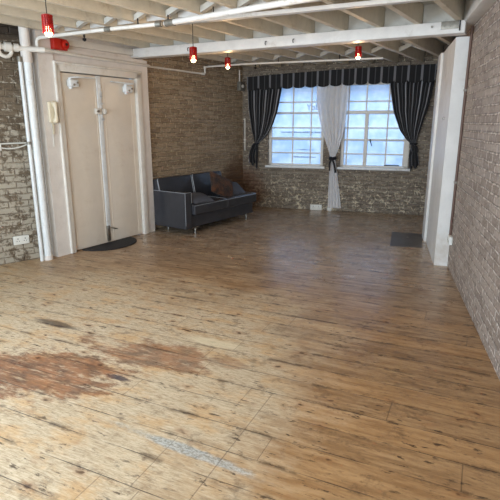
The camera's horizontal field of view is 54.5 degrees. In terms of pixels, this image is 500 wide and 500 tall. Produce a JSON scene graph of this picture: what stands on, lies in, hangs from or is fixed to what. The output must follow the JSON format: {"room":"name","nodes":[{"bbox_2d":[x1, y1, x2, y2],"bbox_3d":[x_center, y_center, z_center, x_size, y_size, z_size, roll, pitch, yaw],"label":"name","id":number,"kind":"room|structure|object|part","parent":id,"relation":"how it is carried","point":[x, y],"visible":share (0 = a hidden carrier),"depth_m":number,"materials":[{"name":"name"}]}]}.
{"room":"loft living room","nodes":[
{"label":"loft living room","id":0,"kind":"room"},
{"bbox_2d":[0,23,52,264],"bbox_3d":[-2.888,-1.089,4.948,1.569,2.600,0.200,-13,20,-41],"label":"wall","id":1,"kind":"structure","parent":0,"point":[17,211],"depth_m":5.21,"materials":[{"name":"brown brick"}]},
{"bbox_2d":[0,142,26,150],"bbox_3d":[-2.589,-1.080,5.065,0.583,0.083,0.040,-13,20,-41],"label":"cable","id":2,"kind":"object","parent":1,"relation":"attached to","point":[1,148],"visible":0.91,"depth_m":5.14,"materials":[{"name":"white plastic"}]},
{"bbox_2d":[13,234,29,244],"bbox_3d":[-2.533,-0.112,5.372,0.165,0.095,0.039,-13,20,-41],"label":"socket","id":3,"kind":"object","parent":1,"relation":"attached to","point":[22,239],"visible":1,"depth_m":5.36,"materials":[{"name":"white plastic"}]},
{"bbox_2d":[29,28,154,256],"bbox_3d":[-1.873,-1.367,6.012,0.220,2.600,1.643,9,17,31],"label":"wall","id":4,"kind":"structure","parent":0,"point":[42,64],"depth_m":5.50,"materials":[{"name":"paint"}]},
{"bbox_2d":[47,101,58,145],"bbox_3d":[-2.120,-1.379,5.298,0.092,0.484,0.115,9,17,31],"label":"phone","id":5,"kind":"object","parent":4,"relation":"attached to","point":[52,105],"visible":1,"depth_m":5.25,"materials":[{"name":"beige plastic"}]},
{"bbox_2d":[50,38,68,50],"bbox_3d":[-2.039,-2.212,5.213,0.091,0.115,0.190,9,17,31],"label":"fire alarm","id":6,"kind":"object","parent":4,"relation":"attached to","point":[55,43],"visible":0.94,"depth_m":5.19,"materials":[{"name":"red plastic"}]},
{"bbox_2d":[0,42,149,67],"bbox_3d":[-2.038,-2.112,5.297,0.335,0.158,2.711,11,18,37],"label":"pipe","id":7,"kind":"object","parent":4,"relation":"attached to","point":[6,46],"visible":1,"depth_m":4.96,"materials":[{"name":"white metal"}]},
{"bbox_2d":[60,72,110,249],"bbox_3d":[-1.927,-1.031,5.807,0.144,2.028,0.595,9,17,31],"label":"door","id":8,"kind":"structure","parent":4,"relation":"in","point":[81,94],"depth_m":5.80,"materials":[{"name":"paint"}]},
{"bbox_3d":[-1.891,-1.968,5.545,0.066,0.036,0.376,9,17,31],"label":"closer arm","id":9,"kind":"part","parent":8,"relation":"part of","materials":[{"name":"white paint"}]},
{"bbox_2d":[56,37,132,55],"bbox_3d":[-1.834,-2.404,5.726,0.041,0.080,1.280,9,17,31],"label":"trim","id":10,"kind":"structure","parent":4,"relation":"attached to","point":[72,42],"depth_m":5.75,"materials":[{"name":"white paint"}]},
{"bbox_2d":[52,60,148,253],"bbox_3d":[-1.790,-1.141,6.037,0.096,2.150,1.325,9,17,31],"label":"trim","id":11,"kind":"structure","parent":4,"relation":"attached to","point":[58,66],"depth_m":5.74,"materials":[{"name":"white paint"}]},
{"bbox_2d":[100,76,141,240],"bbox_3d":[-1.633,-1.150,6.264,0.139,2.028,0.582,9,17,31],"label":"door","id":12,"kind":"structure","parent":4,"relation":"in","point":[118,95],"depth_m":6.27,"materials":[{"name":"paint"}]},
{"bbox_3d":[-1.599,-2.073,6.028,0.053,0.035,0.341,11,18,37],"label":"closer arm","id":13,"kind":"part","parent":12,"relation":"part of","materials":[{"name":"white paint"}]},
{"bbox_2d":[143,56,242,228],"bbox_3d":[-0.872,-1.825,7.760,0.200,2.600,2.484,9,17,31],"label":"wall","id":14,"kind":"structure","parent":0,"point":[196,120],"depth_m":7.53,"materials":[{"name":"brown brick"}]},
{"bbox_2d":[237,70,244,90],"bbox_3d":[-0.151,-2.930,8.386,0.086,0.340,0.150,9,17,31],"label":"junction box","id":15,"kind":"object","parent":14,"relation":"attached to","point":[240,85],"visible":1,"depth_m":8.36,"materials":[{"name":"white paint"}]},
{"bbox_2d":[0,207,499,499],"bbox_3d":[-0.934,0.602,3.860,5.675,0.120,11.578,4,15,14],"label":"floor","id":16,"kind":"structure","parent":0,"point":[272,353],"depth_m":3.05,"materials":[{"name":"brown wood"}]},
{"bbox_2d":[17,56,43,260],"bbox_3d":[-2.335,-0.917,5.182,0.052,2.150,0.052,0,15,0],"label":"pipe","id":17,"kind":"object","parent":16,"relation":"on","point":[19,58],"visible":1,"depth_m":5.14,"materials":[{"name":"white metal"}]},
{"bbox_2d":[18,26,52,260],"bbox_3d":[-2.290,-1.142,5.190,0.110,2.580,0.110,0,15,0],"label":"drain pipe","id":18,"kind":"object","parent":16,"relation":"on","point":[24,37],"visible":0.92,"depth_m":5.15,"materials":[{"name":"white metal"}]},
{"bbox_2d":[82,237,136,250],"bbox_3d":[-1.690,-0.065,6.147,0.330,0.012,0.800,9,17,31],"label":"door mat","id":19,"kind":"object","parent":16,"relation":"on","point":[129,241],"visible":1,"depth_m":6.09,"materials":[{"name":"black rubber"}]},
{"bbox_2d":[153,171,255,232],"bbox_3d":[-0.655,-0.764,7.348,0.736,0.755,1.620,10,18,34],"label":"sofa","id":20,"kind":"object","parent":16,"relation":"on","point":[173,206],"visible":0.86,"depth_m":6.91,"materials":[{"name":"grey leather"}]},
{"bbox_3d":[-1.101,-0.576,6.780,0.660,0.500,0.130,10,18,34],"label":"arm","id":21,"kind":"part","parent":20,"relation":"part of","materials":[{"name":"grey leather"}]},
{"bbox_2d":[153,175,193,192],"bbox_3d":[-1.124,-0.892,7.101,0.211,0.382,0.700,10,18,34],"label":"cushion","id":22,"kind":"object","parent":20,"relation":"on","point":[185,183],"depth_m":7.02,"materials":[{"name":"grey leather"}]},
{"bbox_2d":[191,192,214,203],"bbox_3d":[-0.737,-0.726,6.859,0.308,0.159,0.402,13,19,40],"label":"cushion","id":23,"kind":"object","parent":20,"relation":"on","point":[197,197],"visible":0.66,"depth_m":6.78,"materials":[{"name":"leather"}]},
{"bbox_2d":[190,171,220,194],"bbox_3d":[-0.709,-1.039,7.665,0.211,0.382,0.700,10,18,34],"label":"cushion","id":24,"kind":"object","parent":20,"relation":"on","point":[201,182],"depth_m":7.50,"materials":[{"name":"grey leather"}]},
{"bbox_2d":[191,197,226,214],"bbox_3d":[-0.763,-0.658,7.061,0.558,0.168,0.729,10,18,34],"label":"seat cushion","id":25,"kind":"object","parent":20,"relation":"on","point":[220,203],"depth_m":6.90,"materials":[{"name":"grey leather"}]},
{"bbox_2d":[209,171,233,195],"bbox_3d":[-0.430,-0.975,7.418,0.531,0.455,0.292,-10,17,-32],"label":"cushion","id":26,"kind":"object","parent":20,"relation":"on","point":[222,186],"visible":0.92,"depth_m":7.33,"materials":[{"name":"brown fabric"}]},
{"bbox_2d":[206,192,255,207],"bbox_3d":[-0.331,-0.811,7.648,0.558,0.168,0.749,10,18,34],"label":"seat cushion","id":27,"kind":"object","parent":20,"relation":"on","point":[241,199],"depth_m":7.48,"materials":[{"name":"grey leather"}]},
{"bbox_2d":[232,182,245,193],"bbox_3d":[-0.259,-0.982,7.697,0.377,0.216,0.290,-14,20,-42],"label":"cushion","id":28,"kind":"object","parent":20,"relation":"on","point":[237,188],"visible":0.41,"depth_m":7.66,"materials":[{"name":"leather"}]},
{"bbox_2d":[390,232,421,247],"bbox_3d":[2.083,-0.141,6.443,0.404,0.008,0.860,5,15,17],"label":"floor mat","id":29,"kind":"object","parent":16,"relation":"on","point":[399,239],"visible":0.98,"depth_m":6.44,"materials":[{"name":"rubber"}]},
{"bbox_2d":[422,36,469,265],"bbox_3d":[2.238,-1.124,5.659,0.169,2.308,1.440,4,15,14],"label":"pillar","id":30,"kind":"structure","parent":16,"relation":"on","point":[452,64],"depth_m":5.18,"materials":[{"name":"paint"}]},
{"bbox_3d":[2.387,-1.261,6.183,0.156,2.308,0.316,4,15,14],"label":"post","id":31,"kind":"part","parent":30,"relation":"part of","materials":[{"name":"paint"}]},
{"bbox_2d":[243,51,437,214],"bbox_3d":[1.440,-1.993,8.402,3.798,2.600,0.300,5,15,17],"label":"wall","id":32,"kind":"structure","parent":0,"point":[369,191],"depth_m":8.36,"materials":[{"name":"brick"}]},
{"bbox_2d":[244,118,245,149],"bbox_3d":[-0.091,-2.072,8.703,0.036,0.560,0.026,5,15,17],"label":"conduit","id":33,"kind":"object","parent":32,"relation":"attached to","point":[244,118],"visible":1,"depth_m":8.70,"materials":[{"name":"white metal"}]},
{"bbox_2d":[265,86,324,168],"bbox_3d":[0.805,-2.158,8.457,1.070,1.430,0.180,5,15,17],"label":"window","id":34,"kind":"structure","parent":32,"relation":"in","point":[297,159],"depth_m":8.51,"materials":[{"name":"white paint"}]},
{"bbox_3d":[0.798,-1.479,8.610,1.070,0.039,0.130,5,15,17],"label":"sill","id":35,"kind":"part","parent":34,"relation":"part of","materials":[{"name":"white paint"}]},
{"bbox_3d":[0.816,-2.170,8.490,0.910,0.471,0.052,5,15,17],"label":"sash rail","id":36,"kind":"part","parent":34,"relation":"part of","materials":[{"name":"white paint"}]},
{"bbox_2d":[281,131,320,157],"bbox_3d":[0.898,-2.007,8.517,0.715,0.759,0.002,5,15,17],"label":"print","id":37,"kind":"object","parent":34,"relation":"attached to","point":[281,131],"depth_m":8.56},
{"bbox_2d":[310,204,321,209],"bbox_3d":[1.177,-0.766,8.625,0.199,0.097,0.039,5,15,17],"label":"socket","id":38,"kind":"object","parent":32,"relation":"attached to","point":[312,206],"visible":1,"depth_m":8.61,"materials":[{"name":"white plastic"}]},
{"bbox_2d":[247,64,436,90],"bbox_3d":[1.418,-2.814,7.957,3.050,0.337,0.136,5,15,17],"label":"valance","id":39,"kind":"object","parent":32,"relation":"attached to","point":[426,73],"visible":1,"depth_m":7.85,"materials":[{"name":"black fabric"}]},
{"bbox_2d":[248,87,281,169],"bbox_3d":[0.246,-2.187,8.508,0.629,1.579,0.100,5,15,18],"label":"striped curtain","id":40,"kind":"object","parent":39,"relation":"hanging from","point":[263,105],"visible":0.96,"depth_m":8.47,"materials":[{"name":"black fabric"}]},
{"bbox_2d":[248,87,281,142],"bbox_3d":[0.251,-2.417,8.460,0.629,1.110,0.062,5,15,17],"label":"drape","id":41,"kind":"object","parent":40,"relation":"attached to","point":[263,105],"depth_m":8.45,"materials":[{"name":"black fabric"}]},
{"bbox_2d":[317,84,348,210],"bbox_3d":[1.366,-1.748,8.255,0.542,2.200,0.146,5,15,17],"label":"sheer curtain","id":42,"kind":"object","parent":39,"relation":"hanging from","point":[332,101],"visible":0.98,"depth_m":8.15,"materials":[{"name":"white fabric"}]},
{"bbox_2d":[317,84,348,156],"bbox_3d":[1.370,-2.201,8.148,0.540,1.270,0.052,5,15,17],"label":"drape","id":43,"kind":"object","parent":42,"relation":"attached to","point":[332,101],"depth_m":8.11,"materials":[{"name":"white fabric"}]},
{"bbox_2d":[337,81,409,170],"bbox_3d":[2.088,-2.055,8.067,1.200,1.430,0.180,5,15,17],"label":"window","id":44,"kind":"structure","parent":32,"relation":"in","point":[353,129],"depth_m":8.12,"materials":[{"name":"white paint"}]},
{"bbox_3d":[2.081,-1.377,8.220,1.200,0.039,0.130,5,15,17],"label":"sill","id":45,"kind":"part","parent":44,"relation":"part of","materials":[{"name":"white paint"}]},
{"bbox_3d":[2.099,-1.874,8.150,1.040,0.906,0.052,5,15,17],"label":"sash rail","id":46,"kind":"part","parent":44,"relation":"part of","materials":[{"name":"white paint"}]},
{"bbox_2d":[390,70,436,170],"bbox_3d":[2.558,-2.058,7.798,0.702,1.570,0.109,5,16,20],"label":"striped curtain","id":47,"kind":"object","parent":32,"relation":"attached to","point":[410,101],"visible":0.93,"depth_m":7.75,"materials":[{"name":"black fabric"}]},
{"bbox_2d":[381,0,465,43],"bbox_3d":[-0.934,-2.020,3.174,5.675,0.100,11.578,4,15,14],"label":"ceiling","id":48,"kind":"structure","parent":0,"point":[425,2],"depth_m":4.65,"materials":[{"name":"paint"}]},
{"bbox_2d":[0,15,258,67],"bbox_3d":[-1.624,-2.534,5.691,0.053,0.180,6.481,9,17,32],"label":"joist","id":49,"kind":"object","parent":48,"relation":"attached to","point":[8,20],"visible":0.31,"depth_m":5.56,"materials":[{"name":"beige paint"}]},
{"bbox_2d":[0,4,280,66],"bbox_3d":[-1.442,-2.434,5.309,0.053,0.180,7.148,9,17,32],"label":"joist","id":50,"kind":"object","parent":48,"relation":"attached to","point":[5,10],"visible":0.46,"depth_m":5.22,"materials":[{"name":"beige paint"}]},
{"bbox_2d":[54,25,78,31],"bbox_3d":[-1.895,-2.341,4.962,0.312,0.176,0.100,8,17,27],"label":"strut","id":51,"kind":"object","parent":50,"relation":"attached to","point":[56,27],"visible":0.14,"depth_m":4.99,"materials":[{"name":"paint"}]},
{"bbox_2d":[64,27,77,31],"bbox_3d":[-1.824,-2.380,5.065,0.308,0.158,0.024,8,17,27],"label":"nogging","id":52,"kind":"object","parent":50,"relation":"attached to","point":[67,29],"visible":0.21,"depth_m":5.11,"materials":[{"name":"white paint"}]},
{"bbox_2d":[150,43,163,46],"bbox_3d":[-1.128,-2.647,6.103,0.308,0.166,0.040,7,16,26],"label":"nogging","id":53,"kind":"object","parent":50,"relation":"attached to","point":[151,44],"visible":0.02,"depth_m":6.14,"materials":[{"name":"paint"}]},
{"bbox_2d":[0,0,302,65],"bbox_3d":[-1.261,-2.334,4.928,0.053,0.180,7.815,9,17,32],"label":"joist","id":54,"kind":"object","parent":48,"relation":"attached to","point":[32,5],"visible":0.46,"depth_m":4.62,"materials":[{"name":"beige paint"}]},
{"bbox_2d":[76,20,87,28],"bbox_3d":[-1.570,-2.297,4.795,0.312,0.176,0.100,8,17,27],"label":"strut","id":55,"kind":"object","parent":54,"relation":"attached to","point":[80,24],"visible":0.21,"depth_m":4.82,"materials":[{"name":"paint"}]},
{"bbox_2d":[90,23,106,28],"bbox_3d":[-1.499,-2.336,4.897,0.308,0.158,0.024,8,17,27],"label":"nogging","id":56,"kind":"object","parent":54,"relation":"attached to","point":[92,26],"visible":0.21,"depth_m":4.94,"materials":[{"name":"white paint"}]},
{"bbox_2d":[173,40,189,44],"bbox_3d":[-0.800,-2.604,5.939,0.308,0.166,0.040,7,16,26],"label":"nogging","id":57,"kind":"object","parent":54,"relation":"attached to","point":[174,41],"visible":0.02,"depth_m":5.97,"materials":[{"name":"paint"}]},
{"bbox_2d":[38,0,325,64],"bbox_3d":[-1.079,-2.235,4.547,0.053,0.180,8.482,9,17,32],"label":"joist","id":58,"kind":"object","parent":48,"relation":"attached to","point":[92,6],"visible":0.48,"depth_m":4.58,"materials":[{"name":"beige paint"}]},
{"bbox_2d":[104,16,116,24],"bbox_3d":[-1.244,-2.254,4.627,0.312,0.176,0.100,8,17,27],"label":"strut","id":59,"kind":"object","parent":58,"relation":"attached to","point":[107,20],"visible":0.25,"depth_m":4.65,"materials":[{"name":"paint"}]},
{"bbox_2d":[117,19,134,24],"bbox_3d":[-1.173,-2.292,4.730,0.308,0.158,0.024,8,17,27],"label":"nogging","id":60,"kind":"object","parent":58,"relation":"attached to","point":[119,21],"visible":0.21,"depth_m":4.77,"materials":[{"name":"white paint"}]},
{"bbox_2d":[199,37,215,42],"bbox_3d":[-0.473,-2.561,5.775,0.308,0.166,0.040,7,16,26],"label":"nogging","id":61,"kind":"object","parent":58,"relation":"attached to","point":[201,40],"visible":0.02,"depth_m":5.80,"materials":[{"name":"paint"}]},
{"bbox_2d":[225,53,230,68],"bbox_3d":[-0.280,-2.409,6.088,0.072,0.259,0.072,11,19,37],"label":"pendant lamp","id":62,"kind":"object","parent":58,"relation":"hanging from","point":[227,59],"visible":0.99,"depth_m":6.08,"materials":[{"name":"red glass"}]},
{"bbox_3d":[-0.280,-2.359,6.101,0.072,0.112,0.072,0,15,0],"label":"lamp shade","id":63,"kind":"part","parent":62,"relation":"part of","materials":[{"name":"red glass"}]},
{"bbox_2d":[94,0,348,64],"bbox_3d":[-0.897,-2.135,4.166,0.058,0.180,9.150,9,17,32],"label":"joist","id":64,"kind":"object","parent":48,"relation":"attached to","point":[149,7],"visible":0.54,"depth_m":4.91,"materials":[{"name":"beige paint"}]},
{"bbox_2d":[134,12,164,20],"bbox_3d":[-0.919,-2.210,4.460,0.312,0.176,0.100,8,17,27],"label":"strut","id":65,"kind":"object","parent":64,"relation":"attached to","point":[139,15],"visible":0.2,"depth_m":4.48,"materials":[{"name":"paint"}]},
{"bbox_2d":[146,14,165,21],"bbox_3d":[-0.848,-2.248,4.563,0.308,0.158,0.024,8,17,27],"label":"nogging","id":66,"kind":"object","parent":64,"relation":"attached to","point":[149,18],"visible":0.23,"depth_m":4.60,"materials":[{"name":"white paint"}]},
{"bbox_2d":[225,34,243,40],"bbox_3d":[-0.145,-2.518,5.611,0.308,0.166,0.040,7,16,26],"label":"nogging","id":67,"kind":"object","parent":64,"relation":"attached to","point":[227,37],"visible":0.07,"depth_m":5.64,"materials":[{"name":"paint"}]},
{"bbox_2d":[151,0,373,63],"bbox_3d":[-0.716,-2.035,3.784,0.053,0.180,9.816,9,17,32],"label":"joist","id":68,"kind":"object","parent":48,"relation":"attached to","point":[257,24],"visible":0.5,"depth_m":4.94,"materials":[{"name":"beige paint"}]},
{"bbox_2d":[41,0,53,36],"bbox_3d":[-1.345,-1.601,3.199,0.072,0.359,0.072,11,19,37],"label":"pendant lamp","id":69,"kind":"object","parent":68,"relation":"hanging from","point":[47,19],"visible":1,"depth_m":3.20,"materials":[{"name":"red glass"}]},
{"bbox_3d":[-1.345,-1.502,3.225,0.072,0.112,0.072,0,15,0],"label":"lamp shade","id":70,"kind":"part","parent":69,"relation":"part of","materials":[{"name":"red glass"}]},
{"bbox_3d":[-1.345,-1.458,3.236,0.048,0.063,0.048,0,15,0],"label":"bulb","id":71,"kind":"part","parent":69,"relation":"part of","materials":[{"name":"white glass"}]},
{"bbox_2d":[165,7,198,16],"bbox_3d":[-0.594,-2.166,4.293,0.312,0.176,0.100,8,17,27],"label":"strut","id":72,"kind":"object","parent":68,"relation":"attached to","point":[170,11],"visible":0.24,"depth_m":4.31,"materials":[{"name":"paint"}]},
{"bbox_2d":[178,9,197,17],"bbox_3d":[-0.523,-2.204,4.395,0.308,0.158,0.024,8,17,27],"label":"nogging","id":73,"kind":"object","parent":68,"relation":"attached to","point":[182,13],"visible":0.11,"depth_m":4.43,"materials":[{"name":"white paint"}]},
{"bbox_2d":[253,30,272,37],"bbox_3d":[0.183,-2.476,5.447,0.308,0.166,0.040,7,16,26],"label":"nogging","id":74,"kind":"object","parent":68,"relation":"attached to","point":[256,34],"visible":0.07,"depth_m":5.48,"materials":[{"name":"paint"}]},
{"bbox_2d":[150,55,382,74],"bbox_3d":[0.199,-2.674,6.988,3.212,0.203,1.156,0,15,0],"label":"ceiling pipe","id":75,"kind":"object","parent":68,"relation":"attached to","point":[369,58],"visible":0.96,"depth_m":6.96,"materials":[{"name":"white metal"}]},
{"bbox_2d":[296,53,305,58],"bbox_3d":[0.842,-2.897,7.083,0.312,0.176,0.100,8,17,27],"label":"strut","id":76,"kind":"object","parent":68,"relation":"attached to","point":[298,55],"visible":0.25,"depth_m":7.11,"materials":[{"name":"paint"}]},
{"bbox_2d":[176,0,434,25],"bbox_3d":[0.474,-1.978,3.994,2.700,0.033,0.071,7,16,24],"label":"batten","id":77,"kind":"object","parent":68,"relation":"attached to","point":[370,3],"visible":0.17,"depth_m":3.97,"materials":[{"name":"white paint"}]},
{"bbox_2d":[189,24,196,62],"bbox_3d":[-0.530,-1.938,4.506,0.072,0.369,0.072,-11,19,-37],"label":"pendant lamp","id":78,"kind":"object","parent":77,"relation":"hanging from","point":[192,50],"visible":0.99,"depth_m":4.51,"materials":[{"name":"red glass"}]},
{"bbox_3d":[-0.530,-1.834,4.533,0.072,0.112,0.072,0,15,0],"label":"lamp shade","id":79,"kind":"part","parent":78,"relation":"part of","materials":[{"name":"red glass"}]},
{"bbox_2d":[320,51,329,56],"bbox_3d":[1.167,-2.853,6.916,0.312,0.176,0.100,8,17,27],"label":"strut","id":80,"kind":"object","parent":68,"relation":"attached to","point":[323,53],"visible":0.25,"depth_m":6.93,"materials":[{"name":"paint"}]},
{"bbox_2d":[345,49,354,54],"bbox_3d":[1.492,-2.809,6.749,0.312,0.176,0.100,8,17,27],"label":"strut","id":81,"kind":"object","parent":68,"relation":"attached to","point":[349,51],"visible":0.25,"depth_m":6.76,"materials":[{"name":"paint"}]},
{"bbox_2d":[207,0,398,62],"bbox_3d":[-0.534,-1.935,3.403,0.053,0.180,10.484,9,17,32],"label":"joist","id":82,"kind":"object","parent":48,"relation":"attached to","point":[297,22],"visible":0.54,"depth_m":4.96,"materials":[{"name":"beige paint"}]},
{"bbox_2d":[200,1,216,12],"bbox_3d":[-0.269,-2.122,4.125,0.312,0.176,0.100,8,17,27],"label":"strut","id":83,"kind":"object","parent":82,"relation":"attached to","point":[208,5],"visible":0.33,"depth_m":4.14,"materials":[{"name":"paint"}]},
{"bbox_2d":[212,4,230,11],"bbox_3d":[-0.198,-2.160,4.228,0.308,0.158,0.024,8,17,27],"label":"nogging","id":84,"kind":"object","parent":82,"relation":"attached to","point":[217,7],"visible":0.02,"depth_m":4.26,"materials":[{"name":"white paint"}]},
{"bbox_2d":[283,26,305,35],"bbox_3d":[0.510,-2.433,5.284,0.308,0.166,0.040,7,16,26],"label":"nogging","id":85,"kind":"object","parent":82,"relation":"attached to","point":[286,31],"visible":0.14,"depth_m":5.31,"materials":[{"name":"paint"}]},
{"bbox_2d":[263,0,424,61],"bbox_3d":[-0.352,-1.835,3.022,0.053,0.180,11.151,9,17,32],"label":"joist","id":86,"kind":"object","parent":48,"relation":"attached to","point":[337,19],"visible":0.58,"depth_m":4.85,"materials":[{"name":"beige paint"}]},
{"bbox_2d":[35,0,317,46],"bbox_3d":[-0.363,-1.879,3.931,4.275,0.193,0.269,10,17,33],"label":"pipe","id":87,"kind":"object","parent":86,"relation":"hanging from","point":[168,22],"visible":1,"depth_m":4.11,"materials":[{"name":"white metal"}]},
{"bbox_2d":[237,0,265,7],"bbox_3d":[0.057,-2.078,3.958,0.312,0.176,0.100,8,17,27],"label":"strut","id":88,"kind":"object","parent":86,"relation":"attached to","point":[240,3],"visible":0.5,"depth_m":3.98,"materials":[{"name":"paint"}]},
{"bbox_2d":[248,0,265,5],"bbox_3d":[0.128,-2.117,4.061,0.308,0.158,0.024,8,17,27],"label":"nogging","id":89,"kind":"object","parent":86,"relation":"attached to","point":[254,2],"visible":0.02,"depth_m":4.09,"materials":[{"name":"white paint"}]},
{"bbox_2d":[131,20,466,58],"bbox_3d":[0.189,-2.318,5.439,4.113,0.110,0.200,7,16,26],"label":"ceiling beam","id":90,"kind":"structure","parent":86,"relation":"attached to","point":[459,27],"depth_m":5.15,"materials":[{"name":"white paint"}]},
{"bbox_3d":[1.866,-2.099,4.525,0.155,0.068,0.008,7,16,26],"label":"joining plate","id":91,"kind":"part","parent":90,"relation":"part of","materials":[{"name":"grey metal"}]},
{"bbox_2d":[315,21,339,32],"bbox_3d":[0.838,-2.390,5.120,0.308,0.166,0.040,7,16,26],"label":"nogging","id":92,"kind":"object","parent":86,"relation":"attached to","point":[319,27],"visible":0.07,"depth_m":5.14,"materials":[{"name":"paint"}]},
{"bbox_2d":[355,45,361,58],"bbox_3d":[1.200,-2.231,5.360,0.072,0.234,0.072,11,19,37],"label":"pendant lamp","id":93,"kind":"object","parent":86,"relation":"hanging from","point":[358,49],"visible":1,"depth_m":5.34,"materials":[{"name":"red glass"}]},
{"bbox_2d":[371,44,395,53],"bbox_3d":[1.818,-2.765,6.581,0.312,0.176,0.100,8,17,27],"label":"strut","id":94,"kind":"object","parent":86,"relation":"attached to","point":[377,48],"visible":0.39,"depth_m":6.59,"materials":[{"name":"paint"}]},
{"bbox_2d":[399,40,423,51],"bbox_3d":[2.143,-2.721,6.414,0.312,0.176,0.100,8,17,27],"label":"strut","id":95,"kind":"object","parent":86,"relation":"attached to","point":[407,45],"visible":0.43,"depth_m":6.42,"materials":[{"name":"paint"}]},
{"bbox_2d":[320,0,443,56],"bbox_3d":[-0.141,-1.747,2.684,0.053,0.180,10.786,9,17,32],"label":"joist","id":96,"kind":"object","parent":48,"relation":"attached to","point":[374,16],"visible":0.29,"depth_m":4.70,"materials":[{"name":"beige paint"}]},
{"bbox_2d":[348,15,375,29],"bbox_3d":[1.165,-2.347,4.956,0.308,0.166,0.040,7,16,26],"label":"nogging","id":97,"kind":"object","parent":96,"relation":"attached to","point":[354,23],"visible":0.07,"depth_m":4.97,"materials":[{"name":"paint"}]},
{"bbox_2d":[384,2,453,44],"bbox_3d":[-0.072,-1.603,2.136,0.053,0.180,9.434,9,17,32],"label":"joist","id":98,"kind":"object","parent":48,"relation":"attached to","point":[413,12],"visible":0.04,"depth_m":4.45,"materials":[{"name":"beige paint"}]},
{"bbox_2d":[384,9,412,26],"bbox_3d":[1.493,-2.304,4.792,0.308,0.166,0.040,7,16,26],"label":"nogging","id":99,"kind":"object","parent":98,"relation":"attached to","point":[392,18],"visible":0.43,"depth_m":4.81,"materials":[{"name":"paint"}]},
{"bbox_2d":[423,4,455,22],"bbox_3d":[1.821,-2.261,4.628,0.308,0.166,0.040,7,16,26],"label":"nogging","id":100,"kind":"object","parent":98,"relation":"attached to","point":[433,13],"visible":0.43,"depth_m":4.63,"materials":[{"name":"paint"}]},
{"bbox_2d":[433,0,464,20],"bbox_3d":[-0.002,-1.460,1.588,0.053,0.180,8.083,9,17,32],"label":"joist","id":101,"kind":"object","parent":48,"relation":"attached to","point":[454,8],"visible":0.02,"depth_m":4.21,"materials":[{"name":"beige paint"}]},
{"bbox_2d":[443,0,499,379],"bbox_3d":[1.765,-0.625,3.175,0.200,2.600,9.834,4,15,14],"label":"wall","id":102,"kind":"structure","parent":0,"point":[473,264],"depth_m":3.81,"materials":[{"name":"brick"}]},
{"bbox_2d":[447,234,452,244],"bbox_3d":[2.093,-0.108,5.082,0.039,0.085,0.150,4,15,14],"label":"socket","id":103,"kind":"object","parent":102,"relation":"attached to","point":[449,237],"visible":1,"depth_m":5.02,"materials":[{"name":"white plastic"}]},
{"bbox_2d":[449,26,473,234],"bbox_3d":[2.111,-1.144,4.861,0.031,2.030,0.046,4,15,14],"label":"conduit","id":104,"kind":"object","parent":102,"relation":"attached to","point":[472,27],"visible":1,"depth_m":4.83,"materials":[{"name":"metal"}]},
{"bbox_2d":[463,0,496,32],"bbox_3d":[1.323,-1.514,1.833,0.110,0.200,6.934,4,15,14],"label":"trim","id":105,"kind":"structure","parent":102,"relation":"attached to","point":[474,10],"depth_m":4.16,"materials":[{"name":"white paint"}]},
{"label":"outside","id":106,"kind":"structure","parent":0,"visible":0},
{"bbox_2d":[273,102,403,165],"bbox_3d":[3.898,-0.527,13.757,13.200,7.050,1.250,5,15,17],"label":"building","id":107,"kind":"structure","parent":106,"point":[378,146],"depth_m":12.98,"materials":[{"name":"glass"}]},
{"bbox_3d":[0.551,-2.812,13.700,1.300,1.100,0.060,5,15,17],"label":"window panel","id":108,"kind":"part","parent":107,"relation":"part of","materials":[{"name":"glass"}]},
{"bbox_3d":[2.841,-2.630,13.003,1.300,1.100,0.060,5,15,17],"label":"window panel","id":109,"kind":"part","parent":107,"relation":"part of","materials":[{"name":"glass"}]}
]}

